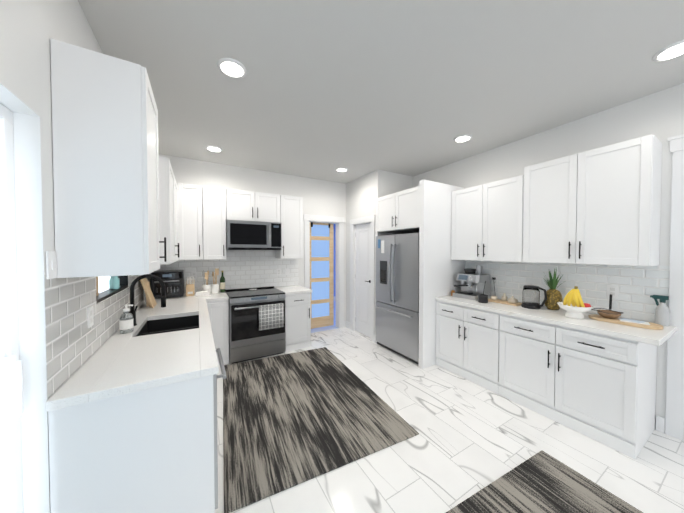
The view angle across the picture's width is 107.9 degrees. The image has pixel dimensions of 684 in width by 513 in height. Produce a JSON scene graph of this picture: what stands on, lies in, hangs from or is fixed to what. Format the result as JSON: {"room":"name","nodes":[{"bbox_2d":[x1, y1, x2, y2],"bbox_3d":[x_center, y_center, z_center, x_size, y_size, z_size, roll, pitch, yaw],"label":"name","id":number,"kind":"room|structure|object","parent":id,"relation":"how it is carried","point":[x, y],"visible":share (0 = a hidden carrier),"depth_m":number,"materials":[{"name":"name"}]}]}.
{"room":"kitchen","nodes":[
{"label":"kitchen","id":0,"kind":"room"},
{"bbox_2d":[0,0,140,512],"bbox_3d":[-0.982,0.079,0.453,0.160,2.880,7.090,-1,1,-30],"label":"wall","id":1,"kind":"structure","parent":0,"point":[29,29],"depth_m":1.00,"materials":[{"name":"white paint"}]},
{"bbox_2d":[0,103,23,512],"bbox_3d":[-0.808,0.491,0.163,0.100,2.068,1.896,-1,1,-30],"label":"glass door","id":2,"kind":"structure","parent":1,"relation":"attached to","point":[11,412],"depth_m":0.93,"materials":[{"name":"white plastic"}]},
{"bbox_2d":[46,251,56,278],"bbox_3d":[-1.236,0.036,1.062,0.010,0.116,0.072,-1,1,-30],"label":"light switch","id":3,"kind":"object","parent":1,"relation":"attached to","point":[51,264],"visible":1,"depth_m":1.05,"materials":[{"name":"white plastic"}]},
{"bbox_2d":[44,273,150,399],"bbox_3d":[-1.920,0.310,2.230,0.001,0.514,2.797,-1,1,-30],"label":"tile backsplash","id":4,"kind":"structure","parent":1,"relation":"attached to","point":[74,343],"depth_m":1.26,"materials":[{"name":"white tile"}]},
{"bbox_2d":[87,306,93,327],"bbox_3d":[-1.454,0.349,1.440,0.008,0.116,0.072,-1,1,-30],"label":"electrical outlet","id":5,"kind":"object","parent":4,"relation":"attached to","point":[90,321],"visible":0.95,"depth_m":1.43,"materials":[{"name":"white plastic"}]},
{"bbox_2d":[50,38,165,277],"bbox_3d":[-1.216,-0.430,1.371,0.365,1.040,0.450,-1,1,-30],"label":"upper cabinet","id":6,"kind":"object","parent":1,"relation":"attached to","point":[105,158],"visible":1,"depth_m":1.17,"materials":[{"name":"white wood"}]},
{"bbox_2d":[96,275,127,302],"bbox_3d":[-1.778,0.190,1.878,0.096,0.196,0.846,-1,1,-30],"label":"window","id":7,"kind":"object","parent":1,"relation":"attached to","point":[105,291],"visible":0.25,"depth_m":1.92,"materials":[{"name":"black metal"}]},
{"bbox_2d":[96,277,98,295],"bbox_3d":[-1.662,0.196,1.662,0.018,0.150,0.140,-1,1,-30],"label":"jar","id":8,"kind":"object","parent":7,"relation":"on","point":[97,287],"depth_m":1.71,"materials":[{"name":"beige glass"}]},
{"bbox_2d":[109,276,119,288],"bbox_3d":[-1.852,0.205,2.026,0.063,0.117,0.063,-1,2,-42],"label":"jar","id":9,"kind":"object","parent":7,"relation":"on","point":[114,282],"depth_m":2.00,"materials":[{"name":"teal glass"}]},
{"bbox_2d":[159,156,178,264],"bbox_3d":[-2.014,-0.422,2.704,0.328,0.970,1.195,-1,1,-30],"label":"upper cabinet","id":10,"kind":"object","parent":1,"relation":"attached to","point":[168,204],"visible":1,"depth_m":2.25,"materials":[{"name":"white wood"}]},
{"bbox_2d":[158,154,345,327],"bbox_3d":[-0.963,-0.003,4.484,4.250,2.880,0.140,-1,1,-30],"label":"wall","id":11,"kind":"structure","parent":0,"point":[323,198],"depth_m":4.31,"materials":[{"name":"white paint"}]},
{"bbox_2d":[177,183,208,259],"bbox_3d":[-2.112,-0.469,3.533,0.353,1.030,0.328,-1,1,-30],"label":"upper cabinet","id":12,"kind":"object","parent":11,"relation":"attached to","point":[205,213],"depth_m":3.40,"materials":[{"name":"white wood"}]},
{"bbox_2d":[209,187,228,258],"bbox_3d":[-1.911,-0.471,3.650,0.361,1.030,0.328,-1,1,-30],"label":"upper cabinet","id":13,"kind":"object","parent":11,"relation":"attached to","point":[218,197],"depth_m":3.55,"materials":[{"name":"white wood"}]},
{"bbox_2d":[156,250,297,292],"bbox_3d":[-1.706,0.247,3.974,2.122,0.800,0.001,-1,1,-30],"label":"tile backsplash","id":14,"kind":"structure","parent":11,"relation":"attached to","point":[248,268],"depth_m":4.04,"materials":[{"name":"white tile"}]},
{"bbox_2d":[229,189,280,222],"bbox_3d":[-1.412,-0.765,3.935,0.790,0.455,0.328,-1,1,-30],"label":"upper cabinet","id":15,"kind":"object","parent":11,"relation":"attached to","point":[243,205],"depth_m":3.79,"materials":[{"name":"white wood"}]},
{"bbox_2d":[226,220,281,249],"bbox_3d":[-1.378,-0.315,3.886,0.782,0.437,0.457,-1,1,-30],"label":"microwave","id":16,"kind":"object","parent":15,"relation":"attached to","point":[248,235],"visible":0.96,"depth_m":3.71,"materials":[{"name":"silver metal"}]},
{"bbox_2d":[275,195,302,258],"bbox_3d":[-0.900,-0.483,4.238,0.390,1.030,0.328,-1,1,-30],"label":"upper cabinet","id":17,"kind":"object","parent":11,"relation":"attached to","point":[291,206],"depth_m":4.10,"materials":[{"name":"white wood"}]},
{"bbox_2d":[310,222,333,328],"bbox_3d":[-0.726,0.289,4.748,2.000,2.245,0.064,-1,1,-30],"label":"barn door","id":18,"kind":"structure","parent":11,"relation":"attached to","point":[322,269],"depth_m":4.94,"materials":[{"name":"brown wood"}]},
{"bbox_2d":[304,214,343,327],"bbox_3d":[-0.361,0.327,4.829,0.860,2.205,0.162,-1,1,-30],"label":"trim","id":19,"kind":"structure","parent":11,"relation":"attached to","point":[323,219],"depth_m":4.93,"materials":[{"name":"white wood"}]},
{"bbox_2d":[334,224,334,295],"bbox_3d":[-1.606,-0.054,6.979,3.730,2.880,0.100,-1,1,-30],"label":"wall","id":20,"kind":"structure","parent":0,"point":[334,259],"depth_m":7.71,"materials":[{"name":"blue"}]},
{"bbox_2d":[346,169,412,333],"bbox_3d":[0.681,-0.009,4.769,0.798,2.880,1.018,-1,1,-30],"label":"wall","id":21,"kind":"structure","parent":0,"point":[364,192],"depth_m":4.40,"materials":[{"name":"white paint"}]},
{"bbox_2d":[350,215,374,340],"bbox_3d":[0.401,0.365,4.551,0.132,2.140,0.774,-1,1,-30],"label":"door frame","id":22,"kind":"structure","parent":21,"relation":"attached to","point":[362,220],"depth_m":4.70,"materials":[{"name":"white wood"}]},
{"bbox_2d":[355,223,370,337],"bbox_3d":[0.382,0.419,4.546,0.091,2.018,0.550,-1,1,-30],"label":"pantry door","id":23,"kind":"structure","parent":21,"relation":"in","point":[362,278],"depth_m":4.56,"materials":[{"name":"white wood"}]},
{"bbox_2d":[344,321,664,432],"bbox_3d":[0.964,1.396,3.312,1.803,0.130,3.871,-1,1,-30],"label":"baseboard","id":24,"kind":"structure","parent":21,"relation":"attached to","point":[660,423],"depth_m":2.11,"materials":[{"name":"white wood"}]},
{"bbox_2d":[78,0,683,183],"bbox_3d":[0.785,-1.412,1.452,4.530,0.060,7.090,-1,1,-30],"label":"ceiling","id":25,"kind":"structure","parent":0,"point":[325,89],"depth_m":1.87,"materials":[{"name":"white paint"}]},
{"bbox_2d":[206,145,221,151],"bbox_3d":[-1.681,-1.413,3.274,0.200,0.012,0.200,-1,1,-30],"label":"recessed light","id":26,"kind":"object","parent":25,"relation":"in","point":[213,148],"visible":0.96,"depth_m":3.25,"materials":[{"name":"white"}]},
{"bbox_2d":[217,58,246,78],"bbox_3d":[-0.810,-1.384,1.837,0.200,0.012,0.200,-1,1,-30],"label":"recessed light","id":27,"kind":"object","parent":25,"relation":"in","point":[234,68],"visible":1,"depth_m":1.82,"materials":[{"name":"white plastic"}]},
{"bbox_2d":[336,168,347,171],"bbox_3d":[-0.005,-1.430,4.111,0.200,0.012,0.200,-1,1,-30],"label":"recessed light","id":28,"kind":"object","parent":25,"relation":"in","point":[341,169],"visible":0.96,"depth_m":4.08,"materials":[{"name":"white plastic"}]},
{"bbox_2d":[454,134,471,142],"bbox_3d":[1.443,-1.407,2.976,0.200,0.012,0.200,-1,1,-30],"label":"recessed light","id":29,"kind":"object","parent":25,"relation":"in","point":[463,138],"visible":0.98,"depth_m":2.96,"materials":[{"name":"white plastic"}]},
{"bbox_2d":[652,40,683,61],"bbox_3d":[2.239,-1.380,1.669,0.200,0.012,0.200,-1,1,-30],"label":"recessed light","id":30,"kind":"object","parent":25,"relation":"in","point":[674,50],"visible":0.98,"depth_m":1.68,"materials":[{"name":"white"}]},
{"bbox_2d":[215,301,683,512],"bbox_3d":[0.296,1.504,2.650,4.830,0.060,9.550,-1,1,-30],"label":"floor","id":31,"kind":"structure","parent":0,"point":[470,439],"depth_m":1.87,"materials":[{"name":"tile"}]},
{"bbox_2d":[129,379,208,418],"bbox_3d":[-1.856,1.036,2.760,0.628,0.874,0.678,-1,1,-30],"label":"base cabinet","id":32,"kind":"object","parent":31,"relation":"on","point":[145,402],"depth_m":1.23,"materials":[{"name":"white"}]},
{"bbox_2d":[45,293,219,410],"bbox_3d":[-1.641,0.584,2.387,0.634,0.040,2.818,-1,1,-30],"label":"countertop","id":33,"kind":"structure","parent":32,"relation":"on","point":[129,363],"depth_m":1.39,"materials":[{"name":"white stone"}]},
{"bbox_2d":[119,304,133,333],"bbox_3d":[-1.630,0.468,1.883,0.081,0.211,0.081,-1,1,-30],"label":"soap dispenser","id":34,"kind":"object","parent":33,"relation":"on","point":[126,325],"visible":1,"depth_m":1.86,"materials":[{"name":"white plastic"}]},
{"bbox_2d":[129,274,165,325],"bbox_3d":[-1.655,0.359,2.119,0.258,0.420,0.096,-1,1,-30],"label":"faucet","id":35,"kind":"object","parent":33,"relation":"on","point":[133,309],"visible":0.83,"depth_m":2.07,"materials":[{"name":"black metal"}]},
{"bbox_2d":[140,278,156,307],"bbox_3d":[-2.161,0.385,2.782,0.121,0.340,0.310,-1,1,-30],"label":"cutting boards","id":36,"kind":"object","parent":33,"relation":"on","point":[150,299],"visible":0.85,"depth_m":2.72,"materials":[{"name":"brown wood"}]},
{"bbox_2d":[137,315,196,334],"bbox_3d":[-1.489,0.702,2.173,0.445,0.212,0.674,-1,1,-30],"label":"sink","id":37,"kind":"object","parent":33,"relation":"in","point":[171,322],"depth_m":2.42,"materials":[{"name":"black metal"}]},
{"bbox_2d":[151,270,183,298],"bbox_3d":[-2.339,0.371,3.356,0.340,0.345,0.378,-1,1,-30],"label":"air fryer oven","id":38,"kind":"object","parent":33,"relation":"on","point":[173,280],"visible":0.9,"depth_m":3.24,"materials":[{"name":"black plastic"}]},
{"bbox_2d":[186,276,194,295],"bbox_3d":[-2.124,0.410,3.486,0.100,0.262,0.172,-1,1,-30],"label":"knife block","id":39,"kind":"object","parent":33,"relation":"on","point":[190,288],"visible":1,"depth_m":3.44,"materials":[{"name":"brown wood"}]},
{"bbox_2d":[194,290,210,296],"bbox_3d":[-1.927,0.501,3.436,0.210,0.082,0.110,-1,1,-30],"label":"butter dish","id":40,"kind":"object","parent":33,"relation":"on","point":[201,293],"visible":1,"depth_m":3.41,"materials":[{"name":"white ceramic"}]},
{"bbox_2d":[202,270,210,293],"bbox_3d":[-1.952,0.364,3.580,0.110,0.351,0.104,-1,1,-30],"label":"utensil crock","id":41,"kind":"object","parent":33,"relation":"on","point":[206,287],"visible":0.75,"depth_m":3.56,"materials":[{"name":"white ceramic"}]},
{"bbox_2d":[205,291,228,298],"bbox_3d":[-1.800,0.560,3.559,0.270,0.040,0.633,-1,1,-30],"label":"countertop","id":42,"kind":"structure","parent":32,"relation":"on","point":[219,295],"depth_m":3.39,"materials":[{"name":"white stone"}]},
{"bbox_2d":[211,268,218,293],"bbox_3d":[-1.861,0.358,3.645,0.107,0.360,0.104,-1,1,-30],"label":"utensil crock","id":43,"kind":"object","parent":42,"relation":"on","point":[215,288],"visible":1,"depth_m":3.62,"materials":[{"name":"white ceramic"}]},
{"bbox_2d":[220,271,224,292],"bbox_3d":[-1.790,0.374,3.732,0.073,0.325,0.073,-1,1,-30],"label":"olive oil bottle","id":44,"kind":"object","parent":42,"relation":"on","point":[222,284],"visible":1,"depth_m":3.71,"materials":[{"name":"green glass"}]},
{"bbox_2d":[213,348,226,508],"bbox_3d":[-1.076,1.062,1.492,0.663,0.872,0.602,-1,1,-30],"label":"dishwasher","id":45,"kind":"object","parent":31,"relation":"on","point":[223,372],"visible":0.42,"depth_m":1.37,"materials":[{"name":"silver metal"}]},
{"bbox_2d":[213,299,228,363],"bbox_3d":[-1.812,1.019,3.564,0.294,0.874,0.628,-1,1,-30],"label":"base cabinet","id":46,"kind":"object","parent":31,"relation":"on","point":[220,306],"depth_m":3.33,"materials":[{"name":"white wood"}]},
{"bbox_2d":[225,286,285,363],"bbox_3d":[-1.307,0.984,3.756,0.756,0.935,0.747,-1,1,-30],"label":"range","id":47,"kind":"object","parent":31,"relation":"on","point":[257,324],"visible":1,"depth_m":3.48,"materials":[{"name":"silver metal"}]},
{"bbox_2d":[258,302,283,330],"bbox_3d":[-0.999,0.848,3.525,0.351,0.346,0.042,-1,1,-30],"label":"towel","id":48,"kind":"object","parent":47,"relation":"hanging from","point":[271,316],"depth_m":3.51,"materials":[{"name":"white fabric"}]},
{"bbox_2d":[274,285,311,351],"bbox_3d":[-0.816,0.987,4.122,0.451,0.915,0.666,-1,1,-30],"label":"base cabinet","id":49,"kind":"object","parent":31,"relation":"on","point":[298,314],"visible":0.85,"depth_m":3.87,"materials":[{"name":"white wood"}]},
{"bbox_2d":[223,347,418,512],"bbox_3d":[-0.471,1.467,2.695,1.470,0.012,2.080,-1,1,-26],"label":"rug","id":50,"kind":"object","parent":31,"relation":"on","point":[290,420],"visible":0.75,"depth_m":2.19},
{"bbox_2d":[375,233,418,363],"bbox_3d":[1.108,0.562,3.871,0.918,1.775,0.910,-1,1,-30],"label":"refrigerator","id":51,"kind":"object","parent":31,"relation":"on","point":[397,294],"visible":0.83,"depth_m":3.60,"materials":[{"name":"grey metal"}]},
{"bbox_2d":[376,180,464,368],"bbox_3d":[1.159,0.224,3.865,0.885,2.450,1.022,-1,1,-30],"label":"cabinet","id":52,"kind":"object","parent":31,"relation":"on","point":[423,209],"visible":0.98,"depth_m":3.34,"materials":[{"name":"white wood"}]},
{"bbox_2d":[435,299,490,390],"bbox_3d":[1.748,1.028,3.127,0.628,0.874,0.871,-1,1,-30],"label":"base cabinet","id":53,"kind":"object","parent":31,"relation":"on","point":[463,334],"depth_m":2.98,"materials":[{"name":"white wood"}]},
{"bbox_2d":[446,450,642,512],"bbox_3d":[1.324,1.509,0.616,1.500,0.012,2.130,-1,1,-26],"label":"rug","id":54,"kind":"object","parent":31,"relation":"on","point":[541,481],"visible":1,"depth_m":1.55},
{"bbox_2d":[491,311,656,458],"bbox_3d":[2.162,1.042,2.415,0.628,0.874,1.023,-1,1,-30],"label":"base cabinet","id":55,"kind":"object","parent":31,"relation":"on","point":[587,376],"depth_m":2.10,"materials":[{"name":"white wood"}]},
{"bbox_2d":[435,295,676,346],"bbox_3d":[1.995,0.578,2.683,0.638,0.040,1.870,-1,1,-30],"label":"countertop","id":56,"kind":"structure","parent":55,"relation":"on","point":[656,338],"depth_m":2.18,"materials":[{"name":"white stone"}]},
{"bbox_2d":[453,265,489,299],"bbox_3d":[1.715,0.332,3.312,0.368,0.426,0.323,-1,1,-30],"label":"espresso machine","id":57,"kind":"object","parent":56,"relation":"on","point":[473,283],"visible":1,"depth_m":3.26,"materials":[{"name":"silver metal"}]},
{"bbox_2d":[478,281,487,302],"bbox_3d":[1.692,0.421,2.984,0.106,0.260,0.105,-1,1,-30],"label":"canister","id":58,"kind":"object","parent":56,"relation":"on","point":[483,298],"visible":1,"depth_m":2.95,"materials":[{"name":"black plastic"}]},
{"bbox_2d":[488,299,521,305],"bbox_3d":[1.939,0.544,2.979,0.180,0.014,0.360,-1,1,-30],"label":"tray","id":59,"kind":"object","parent":56,"relation":"on","point":[504,302],"visible":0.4,"depth_m":2.92,"materials":[{"name":"brown wood"}]},
{"bbox_2d":[501,293,506,300],"bbox_3d":[1.960,0.490,3.002,0.061,0.091,0.060,-1,1,-30],"label":"cup","id":60,"kind":"object","parent":59,"relation":"on","point":[504,297],"visible":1,"depth_m":2.99,"materials":[{"name":"beige ceramic"}]},
{"bbox_2d":[508,296,517,302],"bbox_3d":[1.980,0.498,2.887,0.098,0.081,0.096,-1,1,-30],"label":"cup","id":61,"kind":"object","parent":59,"relation":"on","point":[512,300],"visible":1,"depth_m":2.86,"materials":[{"name":"beige ceramic"}]},
{"bbox_2d":[521,285,546,308],"bbox_3d":[2.070,0.436,2.691,0.168,0.242,0.244,-1,1,-30],"label":"electric kettle","id":62,"kind":"object","parent":56,"relation":"on","point":[530,296],"visible":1,"depth_m":2.65,"materials":[{"name":"black plastic"}]},
{"bbox_2d":[544,267,563,309],"bbox_3d":[2.223,0.335,2.625,0.208,0.448,0.197,-1,1,-30],"label":"pineapple","id":63,"kind":"object","parent":56,"relation":"on","point":[554,296],"visible":0.96,"depth_m":2.59,"materials":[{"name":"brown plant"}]},
{"bbox_2d":[557,286,592,318],"bbox_3d":[2.162,0.421,2.314,0.248,0.287,0.248,-1,1,-30],"label":"fruit bowl","id":64,"kind":"object","parent":56,"relation":"on","point":[573,305],"visible":1,"depth_m":2.27,"materials":[{"name":"white ceramic"}]},
{"bbox_2d":[609,294,613,310],"bbox_3d":[2.505,0.459,2.324,0.060,0.211,0.060,-1,1,-30],"label":"brush","id":65,"kind":"object","parent":56,"relation":"on","point":[610,301],"visible":0.38,"depth_m":2.32,"materials":[{"name":"black plastic"}]},
{"bbox_2d":[588,308,662,329],"bbox_3d":[2.412,0.523,2.138,0.208,0.091,0.430,-1,1,-30],"label":"serving board","id":66,"kind":"object","parent":56,"relation":"on","point":[609,316],"visible":1,"depth_m":2.13,"materials":[{"name":"brown wood"}]},
{"bbox_2d":[596,309,621,318],"bbox_3d":[2.373,0.516,2.213,0.150,0.055,0.148,-1,1,-30],"label":"bowl","id":67,"kind":"object","parent":66,"relation":"on","point":[613,314],"depth_m":2.19,"materials":[{"name":"brown wood"}]},
{"bbox_2d":[650,295,669,325],"bbox_3d":[2.653,0.447,2.079,0.076,0.245,0.102,-1,1,-30],"label":"spray bottle","id":68,"kind":"object","parent":56,"relation":"on","point":[662,314],"visible":0.96,"depth_m":2.05,"materials":[{"name":"white plastic"}]},
{"bbox_2d":[413,83,683,439],"bbox_3d":[2.588,0.038,2.450,0.160,2.880,6.950,-1,1,-30],"label":"wall","id":69,"kind":"structure","parent":0,"point":[659,115],"depth_m":2.39,"materials":[{"name":"white paint"}]},
{"bbox_2d":[451,177,514,261],"bbox_3d":[1.897,-0.421,3.139,0.328,0.950,0.944,-1,1,-30],"label":"upper cabinet","id":70,"kind":"object","parent":69,"relation":"attached to","point":[482,216],"depth_m":3.05,"materials":[{"name":"white wood"}]},
{"bbox_2d":[465,260,668,322],"bbox_3d":[2.271,0.308,2.838,0.001,0.493,1.870,-1,1,-30],"label":"tile backsplash","id":71,"kind":"structure","parent":69,"relation":"attached to","point":[638,286],"depth_m":2.46,"materials":[{"name":"white tile"}]},
{"bbox_2d":[492,276,497,290],"bbox_3d":[1.922,0.341,3.211,0.117,0.181,0.099,-1,1,-30],"label":"electrical outlet","id":72,"kind":"object","parent":71,"relation":"attached to","point":[494,280],"visible":0.88,"depth_m":3.17,"materials":[{"name":"white plastic"}]},
{"bbox_2d":[607,285,617,297],"bbox_3d":[2.551,0.330,2.348,0.008,0.116,0.072,-1,1,-30],"label":"electrical outlet","id":73,"kind":"object","parent":71,"relation":"attached to","point":[612,290],"visible":0.95,"depth_m":2.35,"materials":[{"name":"white plastic"}]},
{"bbox_2d":[515,134,661,265],"bbox_3d":[2.311,-0.447,2.428,0.328,1.030,0.948,-1,1,-30],"label":"upper cabinet","id":74,"kind":"object","parent":69,"relation":"attached to","point":[600,206],"depth_m":2.22,"materials":[{"name":"white wood"}]},
{"bbox_2d":[665,134,683,440],"bbox_3d":[3.046,0.265,1.478,0.028,2.465,1.400,-1,1,-30],"label":"door frame","id":75,"kind":"structure","parent":69,"relation":"attached to","point":[674,421],"depth_m":2.03,"materials":[{"name":"white wood"}]}
]}

